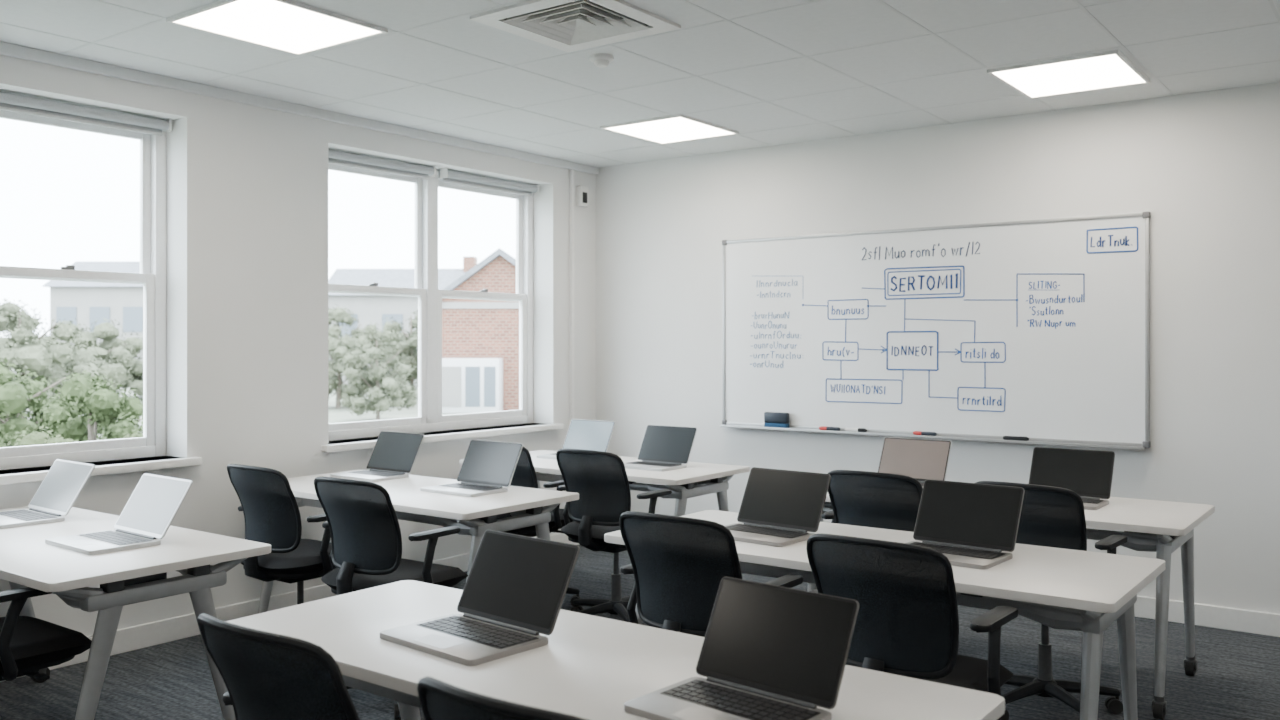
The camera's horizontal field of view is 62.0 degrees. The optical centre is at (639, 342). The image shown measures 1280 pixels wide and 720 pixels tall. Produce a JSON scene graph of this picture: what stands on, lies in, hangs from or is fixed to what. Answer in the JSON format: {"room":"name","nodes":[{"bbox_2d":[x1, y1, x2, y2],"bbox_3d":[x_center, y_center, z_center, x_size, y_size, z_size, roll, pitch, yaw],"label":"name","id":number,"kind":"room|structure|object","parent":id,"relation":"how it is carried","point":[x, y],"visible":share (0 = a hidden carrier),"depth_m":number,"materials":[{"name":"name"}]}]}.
{"room":"computer lab","nodes":[
{"label":"computer lab","id":0,"kind":"room"},
{"bbox_2d":[0,55,595,635],"bbox_3d":[-2.888,0.080,4.519,0.300,2.700,8.230,0,0,36],"label":"wall","id":1,"kind":"structure","parent":0,"point":[247,185],"depth_m":5.51,"materials":[{"name":"paint"}]},
{"bbox_2d":[0,110,201,484],"bbox_3d":[-2.848,-0.253,4.502,0.325,1.695,1.970,0,0,36],"label":"window","id":2,"kind":"structure","parent":1,"relation":"in","point":[152,275],"depth_m":5.23,"materials":[{"name":"white plastic"}]},
{"bbox_2d":[0,91,171,135],"bbox_3d":[-2.587,-1.060,4.893,0.060,0.080,0.886,0,0,36],"label":"roller blind","id":3,"kind":"object","parent":2,"relation":"attached to","point":[12,102],"visible":1,"depth_m":4.91,"materials":[{"name":"grey fabric"}]},
{"bbox_2d":[0,533,578,681],"bbox_3d":[-2.766,1.375,4.418,0.018,0.110,8.212,0,0,36],"label":"baseboard","id":4,"kind":"structure","parent":1,"relation":"attached to","point":[136,637],"depth_m":5.19,"materials":[{"name":"paint"}]},
{"bbox_2d":[0,41,598,174],"bbox_3d":[-2.756,-1.245,4.421,0.030,0.050,8.230,0,0,36],"label":"trim","id":5,"kind":"structure","parent":1,"relation":"attached to","point":[7,49],"depth_m":5.48,"materials":[{"name":"paint"}]},
{"bbox_2d":[321,163,563,451],"bbox_3d":[-1.242,-0.253,6.673,0.325,1.695,1.970,0,0,36],"label":"window","id":6,"kind":"structure","parent":1,"relation":"in","point":[430,418],"depth_m":6.74,"materials":[{"name":"white plastic"}]},
{"bbox_2d":[328,149,435,178],"bbox_3d":[-1.549,-1.060,6.296,0.060,0.080,0.866,0,0,36],"label":"roller blind","id":7,"kind":"object","parent":6,"relation":"attached to","point":[334,156],"visible":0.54,"depth_m":6.30,"materials":[{"name":"grey fabric"}]},
{"bbox_2d":[440,168,538,195],"bbox_3d":[-0.981,-1.060,7.064,0.060,0.080,0.866,0,0,36],"label":"roller blind","id":8,"kind":"object","parent":6,"relation":"attached to","point":[448,176],"visible":1,"depth_m":7.03,"materials":[{"name":"grey fabric"}]},
{"bbox_2d":[569,169,573,425],"bbox_3d":[-0.480,0.050,7.500,0.026,2.540,0.028,0,0,36],"label":"cable conduit","id":9,"kind":"object","parent":1,"relation":"attached to","point":[571,171],"visible":0.56,"depth_m":7.49,"materials":[{"name":"paint"}]},
{"bbox_2d":[576,186,587,206],"bbox_3d":[-0.407,-1.040,7.573,0.056,0.140,0.090,0,0,36],"label":"wall sensor","id":10,"kind":"object","parent":1,"relation":"attached to","point":[581,192],"visible":1,"depth_m":7.54,"materials":[{"name":"white plastic"}]},
{"bbox_2d":[0,0,1279,167],"bbox_3d":[0.130,-1.330,2.286,7.810,0.120,8.530,0,0,36],"label":"ceiling","id":11,"kind":"structure","parent":0,"point":[825,26],"depth_m":4.79,"materials":[{"name":"tile"}]},
{"bbox_2d":[166,0,387,55],"bbox_3d":[-1.436,-1.263,4.241,0.585,0.014,0.610,0,0,36],"label":"recessed light","id":12,"kind":"object","parent":11,"relation":"in","point":[289,26],"visible":1,"depth_m":4.22,"materials":[{"name":"white plastic"}]},
{"bbox_2d":[470,0,680,51],"bbox_3d":[-0.249,-1.319,4.202,0.590,0.132,0.590,0,0,36],"label":"ceiling vent","id":13,"kind":"object","parent":11,"relation":"in","point":[565,25],"visible":0.98,"depth_m":4.21,"materials":[{"name":"white metal"}]},
{"bbox_2d":[589,53,613,67],"bbox_3d":[-0.171,-1.248,4.729,0.110,0.044,0.110,0,0,36],"label":"smoke detector","id":14,"kind":"object","parent":11,"relation":"attached to","point":[601,60],"visible":1,"depth_m":4.70,"materials":[{"name":"white plastic"}]},
{"bbox_2d":[0,0,1279,163],"bbox_3d":[0.191,-1.269,2.241,7.360,0.002,8.230,0,0,36],"label":"grid","id":15,"kind":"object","parent":11,"relation":"attached to","point":[1076,2],"depth_m":4.79,"materials":[{"name":"white metal"}]},
{"bbox_2d":[600,114,738,143],"bbox_3d":[0.181,-1.263,6.322,0.570,0.014,0.620,0,0,36],"label":"recessed light","id":16,"kind":"object","parent":11,"relation":"in","point":[677,127],"visible":1,"depth_m":6.29,"materials":[{"name":"white plastic"}]},
{"bbox_2d":[987,50,1149,98],"bbox_3d":[2.038,-1.263,5.048,0.570,0.014,0.660,0,0,36],"label":"recessed light","id":17,"kind":"object","parent":11,"relation":"in","point":[1108,69],"visible":1,"depth_m":5.00,"materials":[{"name":"white plastic"}]},
{"bbox_2d":[0,544,1279,719],"bbox_3d":[0.130,1.480,2.286,7.810,0.100,8.530,0,0,36],"label":"floor","id":18,"kind":"structure","parent":0,"point":[1237,676],"depth_m":4.57,"materials":[{"name":"carpet"}]},
{"bbox_2d":[0,587,91,680],"bbox_3d":[-2.027,0.973,3.324,0.572,0.913,0.571,0,0,36],"label":"chair","id":19,"kind":"object","parent":18,"relation":"on","point":[28,645],"visible":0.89,"depth_m":3.23,"materials":[{"name":"black fabric"}]},
{"bbox_2d":[0,506,270,719],"bbox_3d":[-2.125,1.062,3.849,1.605,0.735,0.740,0,0,36],"label":"meeting table","id":20,"kind":"object","parent":18,"relation":"on","point":[125,577],"visible":0.72,"depth_m":3.45,"materials":[{"name":"white laminate"}]},
{"bbox_2d":[0,459,94,528],"bbox_3d":[-2.419,0.590,4.226,0.350,0.210,0.358,0,0,39],"label":"laptop","id":21,"kind":"object","parent":20,"relation":"on","point":[62,485],"visible":1,"depth_m":4.27,"materials":[{"name":"silver metal"}]},
{"bbox_2d":[45,473,192,554],"bbox_3d":[-1.824,0.590,3.735,0.350,0.210,0.358,0,0,39],"label":"laptop","id":22,"kind":"object","parent":20,"relation":"on","point":[148,514],"visible":1,"depth_m":3.77,"materials":[{"name":"silver metal"}]},
{"bbox_2d":[177,569,187,574],"bbox_3d":[-1.520,0.787,3.656,0.184,0.070,0.068,0,0,36],"label":"bracket","id":23,"kind":"object","parent":20,"relation":"attached to","point":[184,571],"depth_m":3.66,"materials":[{"name":"plastic"}]},
{"bbox_2d":[197,613,358,719],"bbox_3d":[-0.580,0.973,2.178,0.572,0.913,0.571,0,0,36],"label":"chair","id":24,"kind":"object","parent":18,"relation":"on","point":[265,675],"visible":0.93,"depth_m":1.93,"materials":[{"name":"black fabric"}]},
{"bbox_2d":[227,464,332,604],"bbox_3d":[-1.513,0.973,4.734,0.572,0.913,0.571,0,0,36],"label":"chair","id":25,"kind":"object","parent":18,"relation":"on","point":[269,506],"visible":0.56,"depth_m":4.52,"materials":[{"name":"black plastic"}]},
{"bbox_2d":[314,476,467,718],"bbox_3d":[-1.002,0.973,4.307,0.572,0.913,0.571,0,0,34],"label":"chair","id":26,"kind":"object","parent":18,"relation":"on","point":[362,522],"visible":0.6,"depth_m":4.10,"materials":[{"name":"black plastic"}]},
{"bbox_2d":[258,470,578,613],"bbox_3d":[-1.123,1.062,5.098,1.570,0.735,0.740,0,0,36],"label":"meeting table","id":27,"kind":"object","parent":18,"relation":"on","point":[474,516],"visible":0.31,"depth_m":4.76,"materials":[{"name":"white laminate"}]},
{"bbox_2d":[330,431,424,481],"bbox_3d":[-1.371,0.586,5.569,0.350,0.217,0.344,0,0,36],"label":"laptop","id":28,"kind":"object","parent":27,"relation":"on","point":[394,454],"visible":0.99,"depth_m":5.62,"materials":[{"name":"silver metal"}]},
{"bbox_2d":[420,440,522,496],"bbox_3d":[-0.796,0.586,5.044,0.350,0.217,0.344,0,0,36],"label":"laptop","id":29,"kind":"object","parent":27,"relation":"on","point":[487,467],"visible":1,"depth_m":5.10,"materials":[{"name":"silver metal"}]},
{"bbox_2d":[510,509,525,515],"bbox_3d":[-0.532,0.787,4.915,0.184,0.070,0.068,0,0,36],"label":"bracket","id":30,"kind":"object","parent":27,"relation":"attached to","point":[515,513],"depth_m":4.90,"materials":[{"name":"plastic"}]},
{"bbox_2d":[417,676,586,719],"bbox_3d":[-0.064,0.973,1.784,0.572,0.913,0.571,0,0,36],"label":"chair","id":31,"kind":"object","parent":18,"relation":"on","point":[439,700],"visible":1,"depth_m":1.58,"materials":[{"name":"black plastic"}]},
{"bbox_2d":[505,447,580,606],"bbox_3d":[-0.613,0.973,5.798,0.572,0.913,0.571,0,0,36],"label":"chair","id":32,"kind":"object","parent":18,"relation":"on","point":[524,475],"visible":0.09,"depth_m":5.57,"materials":[{"name":"black plastic"}]},
{"bbox_2d":[459,450,749,515],"bbox_3d":[-0.228,1.062,6.165,1.580,0.735,0.740,0,0,36],"label":"meeting table","id":33,"kind":"object","parent":18,"relation":"on","point":[698,479],"visible":0.32,"depth_m":5.75,"materials":[{"name":"white laminate"}]},
{"bbox_2d":[536,419,615,459],"bbox_3d":[-0.389,0.586,6.484,0.350,0.217,0.344,0,0,36],"label":"laptop","id":34,"kind":"object","parent":33,"relation":"on","point":[595,435],"visible":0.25,"depth_m":6.57,"materials":[{"name":"silver metal"}]},
{"bbox_2d":[624,425,696,471],"bbox_3d":[0.084,0.586,5.997,0.350,0.217,0.344,0,0,36],"label":"laptop","id":35,"kind":"object","parent":33,"relation":"on","point":[663,448],"visible":0.98,"depth_m":6.06,"materials":[{"name":"silver metal"}]},
{"bbox_2d":[697,480,709,484],"bbox_3d":[0.367,0.787,5.979,0.184,0.070,0.068,0,0,36],"label":"bracket","id":36,"kind":"object","parent":33,"relation":"attached to","point":[705,481],"depth_m":5.95,"materials":[{"name":"plastic"}]},
{"bbox_2d":[556,448,671,622],"bbox_3d":[-0.125,0.973,5.399,0.572,0.913,0.571,0,0,36],"label":"chair","id":37,"kind":"object","parent":18,"relation":"on","point":[600,479],"visible":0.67,"depth_m":5.21,"materials":[{"name":"black plastic"}]},
{"bbox_2d":[226,580,1004,719],"bbox_3d":[-0.169,1.062,2.361,1.750,0.735,0.687,0,0,36],"label":"meeting table","id":38,"kind":"object","parent":18,"relation":"on","point":[589,666],"visible":0.46,"depth_m":2.31,"materials":[{"name":"white laminate"}]},
{"bbox_2d":[380,530,579,665],"bbox_3d":[-0.380,0.589,2.526,0.343,0.213,0.337,0,0,42],"label":"laptop","id":39,"kind":"object","parent":38,"relation":"on","point":[514,591],"visible":1,"depth_m":2.55,"materials":[{"name":"black glass"}]},
{"bbox_2d":[624,577,858,719],"bbox_3d":[0.193,0.593,2.027,0.327,0.203,0.322,0,0,42],"label":"laptop","id":40,"kind":"object","parent":38,"relation":"on","point":[768,652],"visible":1,"depth_m":2.07,"materials":[{"name":"black glass"}]},
{"bbox_2d":[619,511,802,636],"bbox_3d":[0.230,0.973,3.433,0.572,0.913,0.571,0,0,36],"label":"chair","id":41,"kind":"object","parent":18,"relation":"on","point":[678,565],"visible":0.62,"depth_m":3.24,"materials":[{"name":"black plastic"}]},
{"bbox_2d":[822,470,922,531],"bbox_3d":[1.073,0.973,4.513,0.572,0.913,0.571,0,0,36],"label":"chair","id":42,"kind":"object","parent":18,"relation":"on","point":[857,498],"visible":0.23,"depth_m":4.31,"materials":[{"name":"black plastic"}]},
{"bbox_2d":[604,510,1164,719],"bbox_3d":[0.774,1.062,3.644,1.740,0.735,0.720,0,0,36],"label":"meeting table","id":43,"kind":"object","parent":18,"relation":"on","point":[1055,588],"visible":0.43,"depth_m":3.21,"materials":[{"name":"white laminate"}]},
{"bbox_2d":[725,467,830,546],"bbox_3d":[0.454,0.586,3.870,0.350,0.217,0.344,0,0,40],"label":"laptop","id":44,"kind":"object","parent":43,"relation":"on","point":[778,508],"visible":0.92,"depth_m":3.92,"materials":[{"name":"black glass"}]},
{"bbox_2d":[906,479,1024,569],"bbox_3d":[1.030,0.586,3.506,0.350,0.217,0.344,0,0,39],"label":"laptop","id":45,"kind":"object","parent":43,"relation":"on","point":[971,524],"visible":0.8,"depth_m":3.57,"materials":[{"name":"black glass"}]},
{"bbox_2d":[806,533,1017,695],"bbox_3d":[0.764,0.973,3.037,0.572,0.913,0.571,0,0,38],"label":"chair","id":46,"kind":"object","parent":18,"relation":"on","point":[907,623],"visible":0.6,"depth_m":2.83,"materials":[{"name":"black plastic"}]},
{"bbox_2d":[807,492,1214,719],"bbox_3d":[1.577,1.062,4.767,1.665,0.735,0.740,0,0,36],"label":"meeting table","id":47,"kind":"object","parent":18,"relation":"on","point":[1160,527],"visible":0.52,"depth_m":4.22,"materials":[{"name":"white laminate"}]},
{"bbox_2d":[823,506,832,512],"bbox_3d":[0.948,0.787,4.977,0.184,0.070,0.068,0,0,36],"label":"bracket","id":48,"kind":"object","parent":47,"relation":"attached to","point":[826,508],"depth_m":5.00,"materials":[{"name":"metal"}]},
{"bbox_2d":[878,437,951,486],"bbox_3d":[1.285,0.586,5.183,0.350,0.217,0.344,0,0,36],"label":"laptop","id":49,"kind":"object","parent":47,"relation":"on","point":[922,460],"visible":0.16,"depth_m":5.27,"materials":[{"name":"silver metal"}]},
{"bbox_2d":[1028,447,1114,509],"bbox_3d":[1.853,0.586,4.664,0.350,0.217,0.344,0,0,36],"label":"laptop","id":50,"kind":"object","parent":47,"relation":"on","point":[1088,473],"visible":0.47,"depth_m":4.74,"materials":[{"name":"black glass"}]},
{"bbox_2d":[976,481,1127,719],"bbox_3d":[1.571,0.973,4.145,0.572,0.913,0.571,0,0,40],"label":"chair","id":51,"kind":"object","parent":18,"relation":"on","point":[1050,516],"visible":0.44,"depth_m":3.94,"materials":[{"name":"black plastic"}]},
{"bbox_2d":[596,82,1279,613],"bbox_3d":[2.623,0.080,5.654,7.810,2.700,0.150,0,0,36],"label":"wall","id":52,"kind":"structure","parent":0,"point":[1205,166],"depth_m":5.90,"materials":[{"name":"paint"}]},
{"bbox_2d":[720,211,1150,449],"bbox_3d":[1.581,-0.065,6.277,2.603,1.233,0.088,0,0,36],"label":"whiteboard","id":53,"kind":"object","parent":52,"relation":"attached to","point":[1037,330],"visible":1,"depth_m":6.15,"materials":[{"name":"plastic"}]},
{"bbox_2d":[764,412,788,427],"bbox_3d":[0.870,0.491,6.788,0.166,0.098,0.044,0,0,36],"label":"eraser","id":54,"kind":"object","parent":53,"relation":"on","point":[771,419],"visible":1,"depth_m":6.76,"materials":[{"name":"plastic"}]},
{"bbox_2d":[819,426,839,430],"bbox_3d":[1.168,0.527,6.568,0.138,0.025,0.024,0,0,36],"label":"marker pen","id":55,"kind":"object","parent":53,"relation":"on","point":[820,427],"visible":1,"depth_m":6.56,"materials":[{"name":"red plastic"}]},
{"bbox_2d":[845,428,866,431],"bbox_3d":[1.309,0.527,6.464,0.138,0.025,0.024,0,0,36],"label":"marker pen","id":56,"kind":"object","parent":53,"relation":"on","point":[846,429],"visible":1,"depth_m":6.45,"materials":[{"name":"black plastic"}]},
{"bbox_2d":[913,431,936,435],"bbox_3d":[1.657,0.527,6.207,0.138,0.025,0.024,0,0,36],"label":"marker pen","id":57,"kind":"object","parent":53,"relation":"on","point":[914,432],"visible":1,"depth_m":6.20,"materials":[{"name":"red plastic"}]},
{"bbox_2d":[720,425,1145,449],"bbox_3d":[1.581,0.544,6.277,2.555,0.016,0.088,0,0,36],"label":"tray","id":58,"kind":"object","parent":53,"relation":"on","point":[876,431],"depth_m":6.05,"materials":[{"name":"metal"}]},
{"bbox_2d":[1003,436,1028,440],"bbox_3d":[2.079,0.527,5.894,0.138,0.025,0.024,0,0,36],"label":"marker pen","id":59,"kind":"object","parent":53,"relation":"on","point":[1019,438],"visible":1,"depth_m":5.88,"materials":[{"name":"black plastic"}]},
{"bbox_2d":[1134,596,1279,636],"bbox_3d":[2.640,1.375,5.537,7.342,0.110,0.018,0,0,36],"label":"baseboard","id":60,"kind":"structure","parent":52,"relation":"attached to","point":[1242,620],"depth_m":5.33,"materials":[{"name":"paint"}]},
{"label":"outside","id":61,"kind":"structure","parent":0,"visible":0},
{"bbox_2d":[10,368,465,439],"bbox_3d":[-36.762,2.730,89.403,154.540,0.200,220.000,0,0,37],"label":"ground","id":62,"kind":"structure","parent":61,"point":[335,415],"depth_m":39.77,"materials":[{"name":"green plant"}]},
{"bbox_2d":[8,425,74,446],"bbox_3d":[-4.726,1.644,8.510,1.241,1.976,1.249,0,0,-30],"label":"shrub","id":63,"kind":"object","parent":62,"relation":"on","point":[39,438],"visible":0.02,"depth_m":8.49,"materials":[{"name":"green plant"}]},
{"bbox_2d":[0,352,107,446],"bbox_3d":[-9.775,1.345,16.508,3.228,2.580,3.276,0,0,41],"label":"shrub","id":64,"kind":"object","parent":62,"relation":"on","point":[16,395],"visible":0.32,"depth_m":15.95,"materials":[{"name":"green plant"}]},
{"bbox_2d":[0,298,112,417],"bbox_3d":[-18.560,0.645,32.047,5.121,3.993,5.081,0,0,32],"label":"tree","id":65,"kind":"object","parent":62,"relation":"on","point":[44,358],"visible":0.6,"depth_m":31.49,"materials":[{"name":"green plant"}]},
{"bbox_2d":[0,368,142,447],"bbox_3d":[-6.585,1.470,12.979,2.554,2.330,2.575,0,0,-9],"label":"shrub","id":66,"kind":"object","parent":62,"relation":"on","point":[102,406],"visible":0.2,"depth_m":12.77,"materials":[{"name":"green plant"}]},
{"bbox_2d":[39,318,142,397],"bbox_3d":[-25.452,0.761,50.105,6.580,3.841,6.725,0,0,3],"label":"tree","id":67,"kind":"object","parent":62,"relation":"on","point":[121,366],"visible":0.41,"depth_m":49.30,"materials":[{"name":"green plant"}]},
{"bbox_2d":[41,261,142,360],"bbox_3d":[-32.420,-1.620,67.500,6.600,8.500,7.800,0,0,0],"label":"building","id":68,"kind":"structure","parent":62,"relation":"on","point":[86,302],"depth_m":64.00,"materials":[{"name":"stone"}]},
{"bbox_2d":[120,430,142,438],"bbox_3d":[-4.743,1.720,9.997,1.358,1.825,1.315,0,0,6],"label":"shrub","id":69,"kind":"object","parent":62,"relation":"on","point":[132,435],"visible":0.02,"depth_m":9.87,"materials":[{"name":"green plant"}]},
{"bbox_2d":[328,304,389,407],"bbox_3d":[-12.243,0.513,42.949,4.094,4.241,4.200,0,0,-37],"label":"tree","id":70,"kind":"object","parent":62,"relation":"on","point":[337,344],"visible":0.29,"depth_m":42.62,"materials":[{"name":"green plant"}]},
{"bbox_2d":[332,322,417,419],"bbox_3d":[-8.886,0.953,35.976,2.914,3.361,2.816,0,0,5],"label":"tree","id":71,"kind":"object","parent":62,"relation":"on","point":[397,392],"visible":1,"depth_m":35.52,"materials":[{"name":"green plant"}]},
{"bbox_2d":[367,310,417,390],"bbox_3d":[-10.610,0.483,50.006,4.300,4.300,4.413,0,0,-28],"label":"tree","id":72,"kind":"object","parent":62,"relation":"on","point":[409,341],"visible":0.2,"depth_m":48.84,"materials":[{"name":"green plant"}]},
{"bbox_2d":[328,256,476,387],"bbox_3d":[-13.086,-1.320,65.500,11.100,7.900,7.800,0,0,0],"label":"building","id":73,"kind":"structure","parent":62,"relation":"on","point":[367,309],"depth_m":62.00,"materials":[{"name":"stone"}]},
{"bbox_2d":[442,248,518,412],"bbox_3d":[-5.369,-0.500,43.985,5.568,6.260,8.430,0,0,0],"label":"brick house","id":74,"kind":"structure","parent":62,"relation":"on","point":[480,338],"depth_m":41.00,"materials":[{"name":"brick"}]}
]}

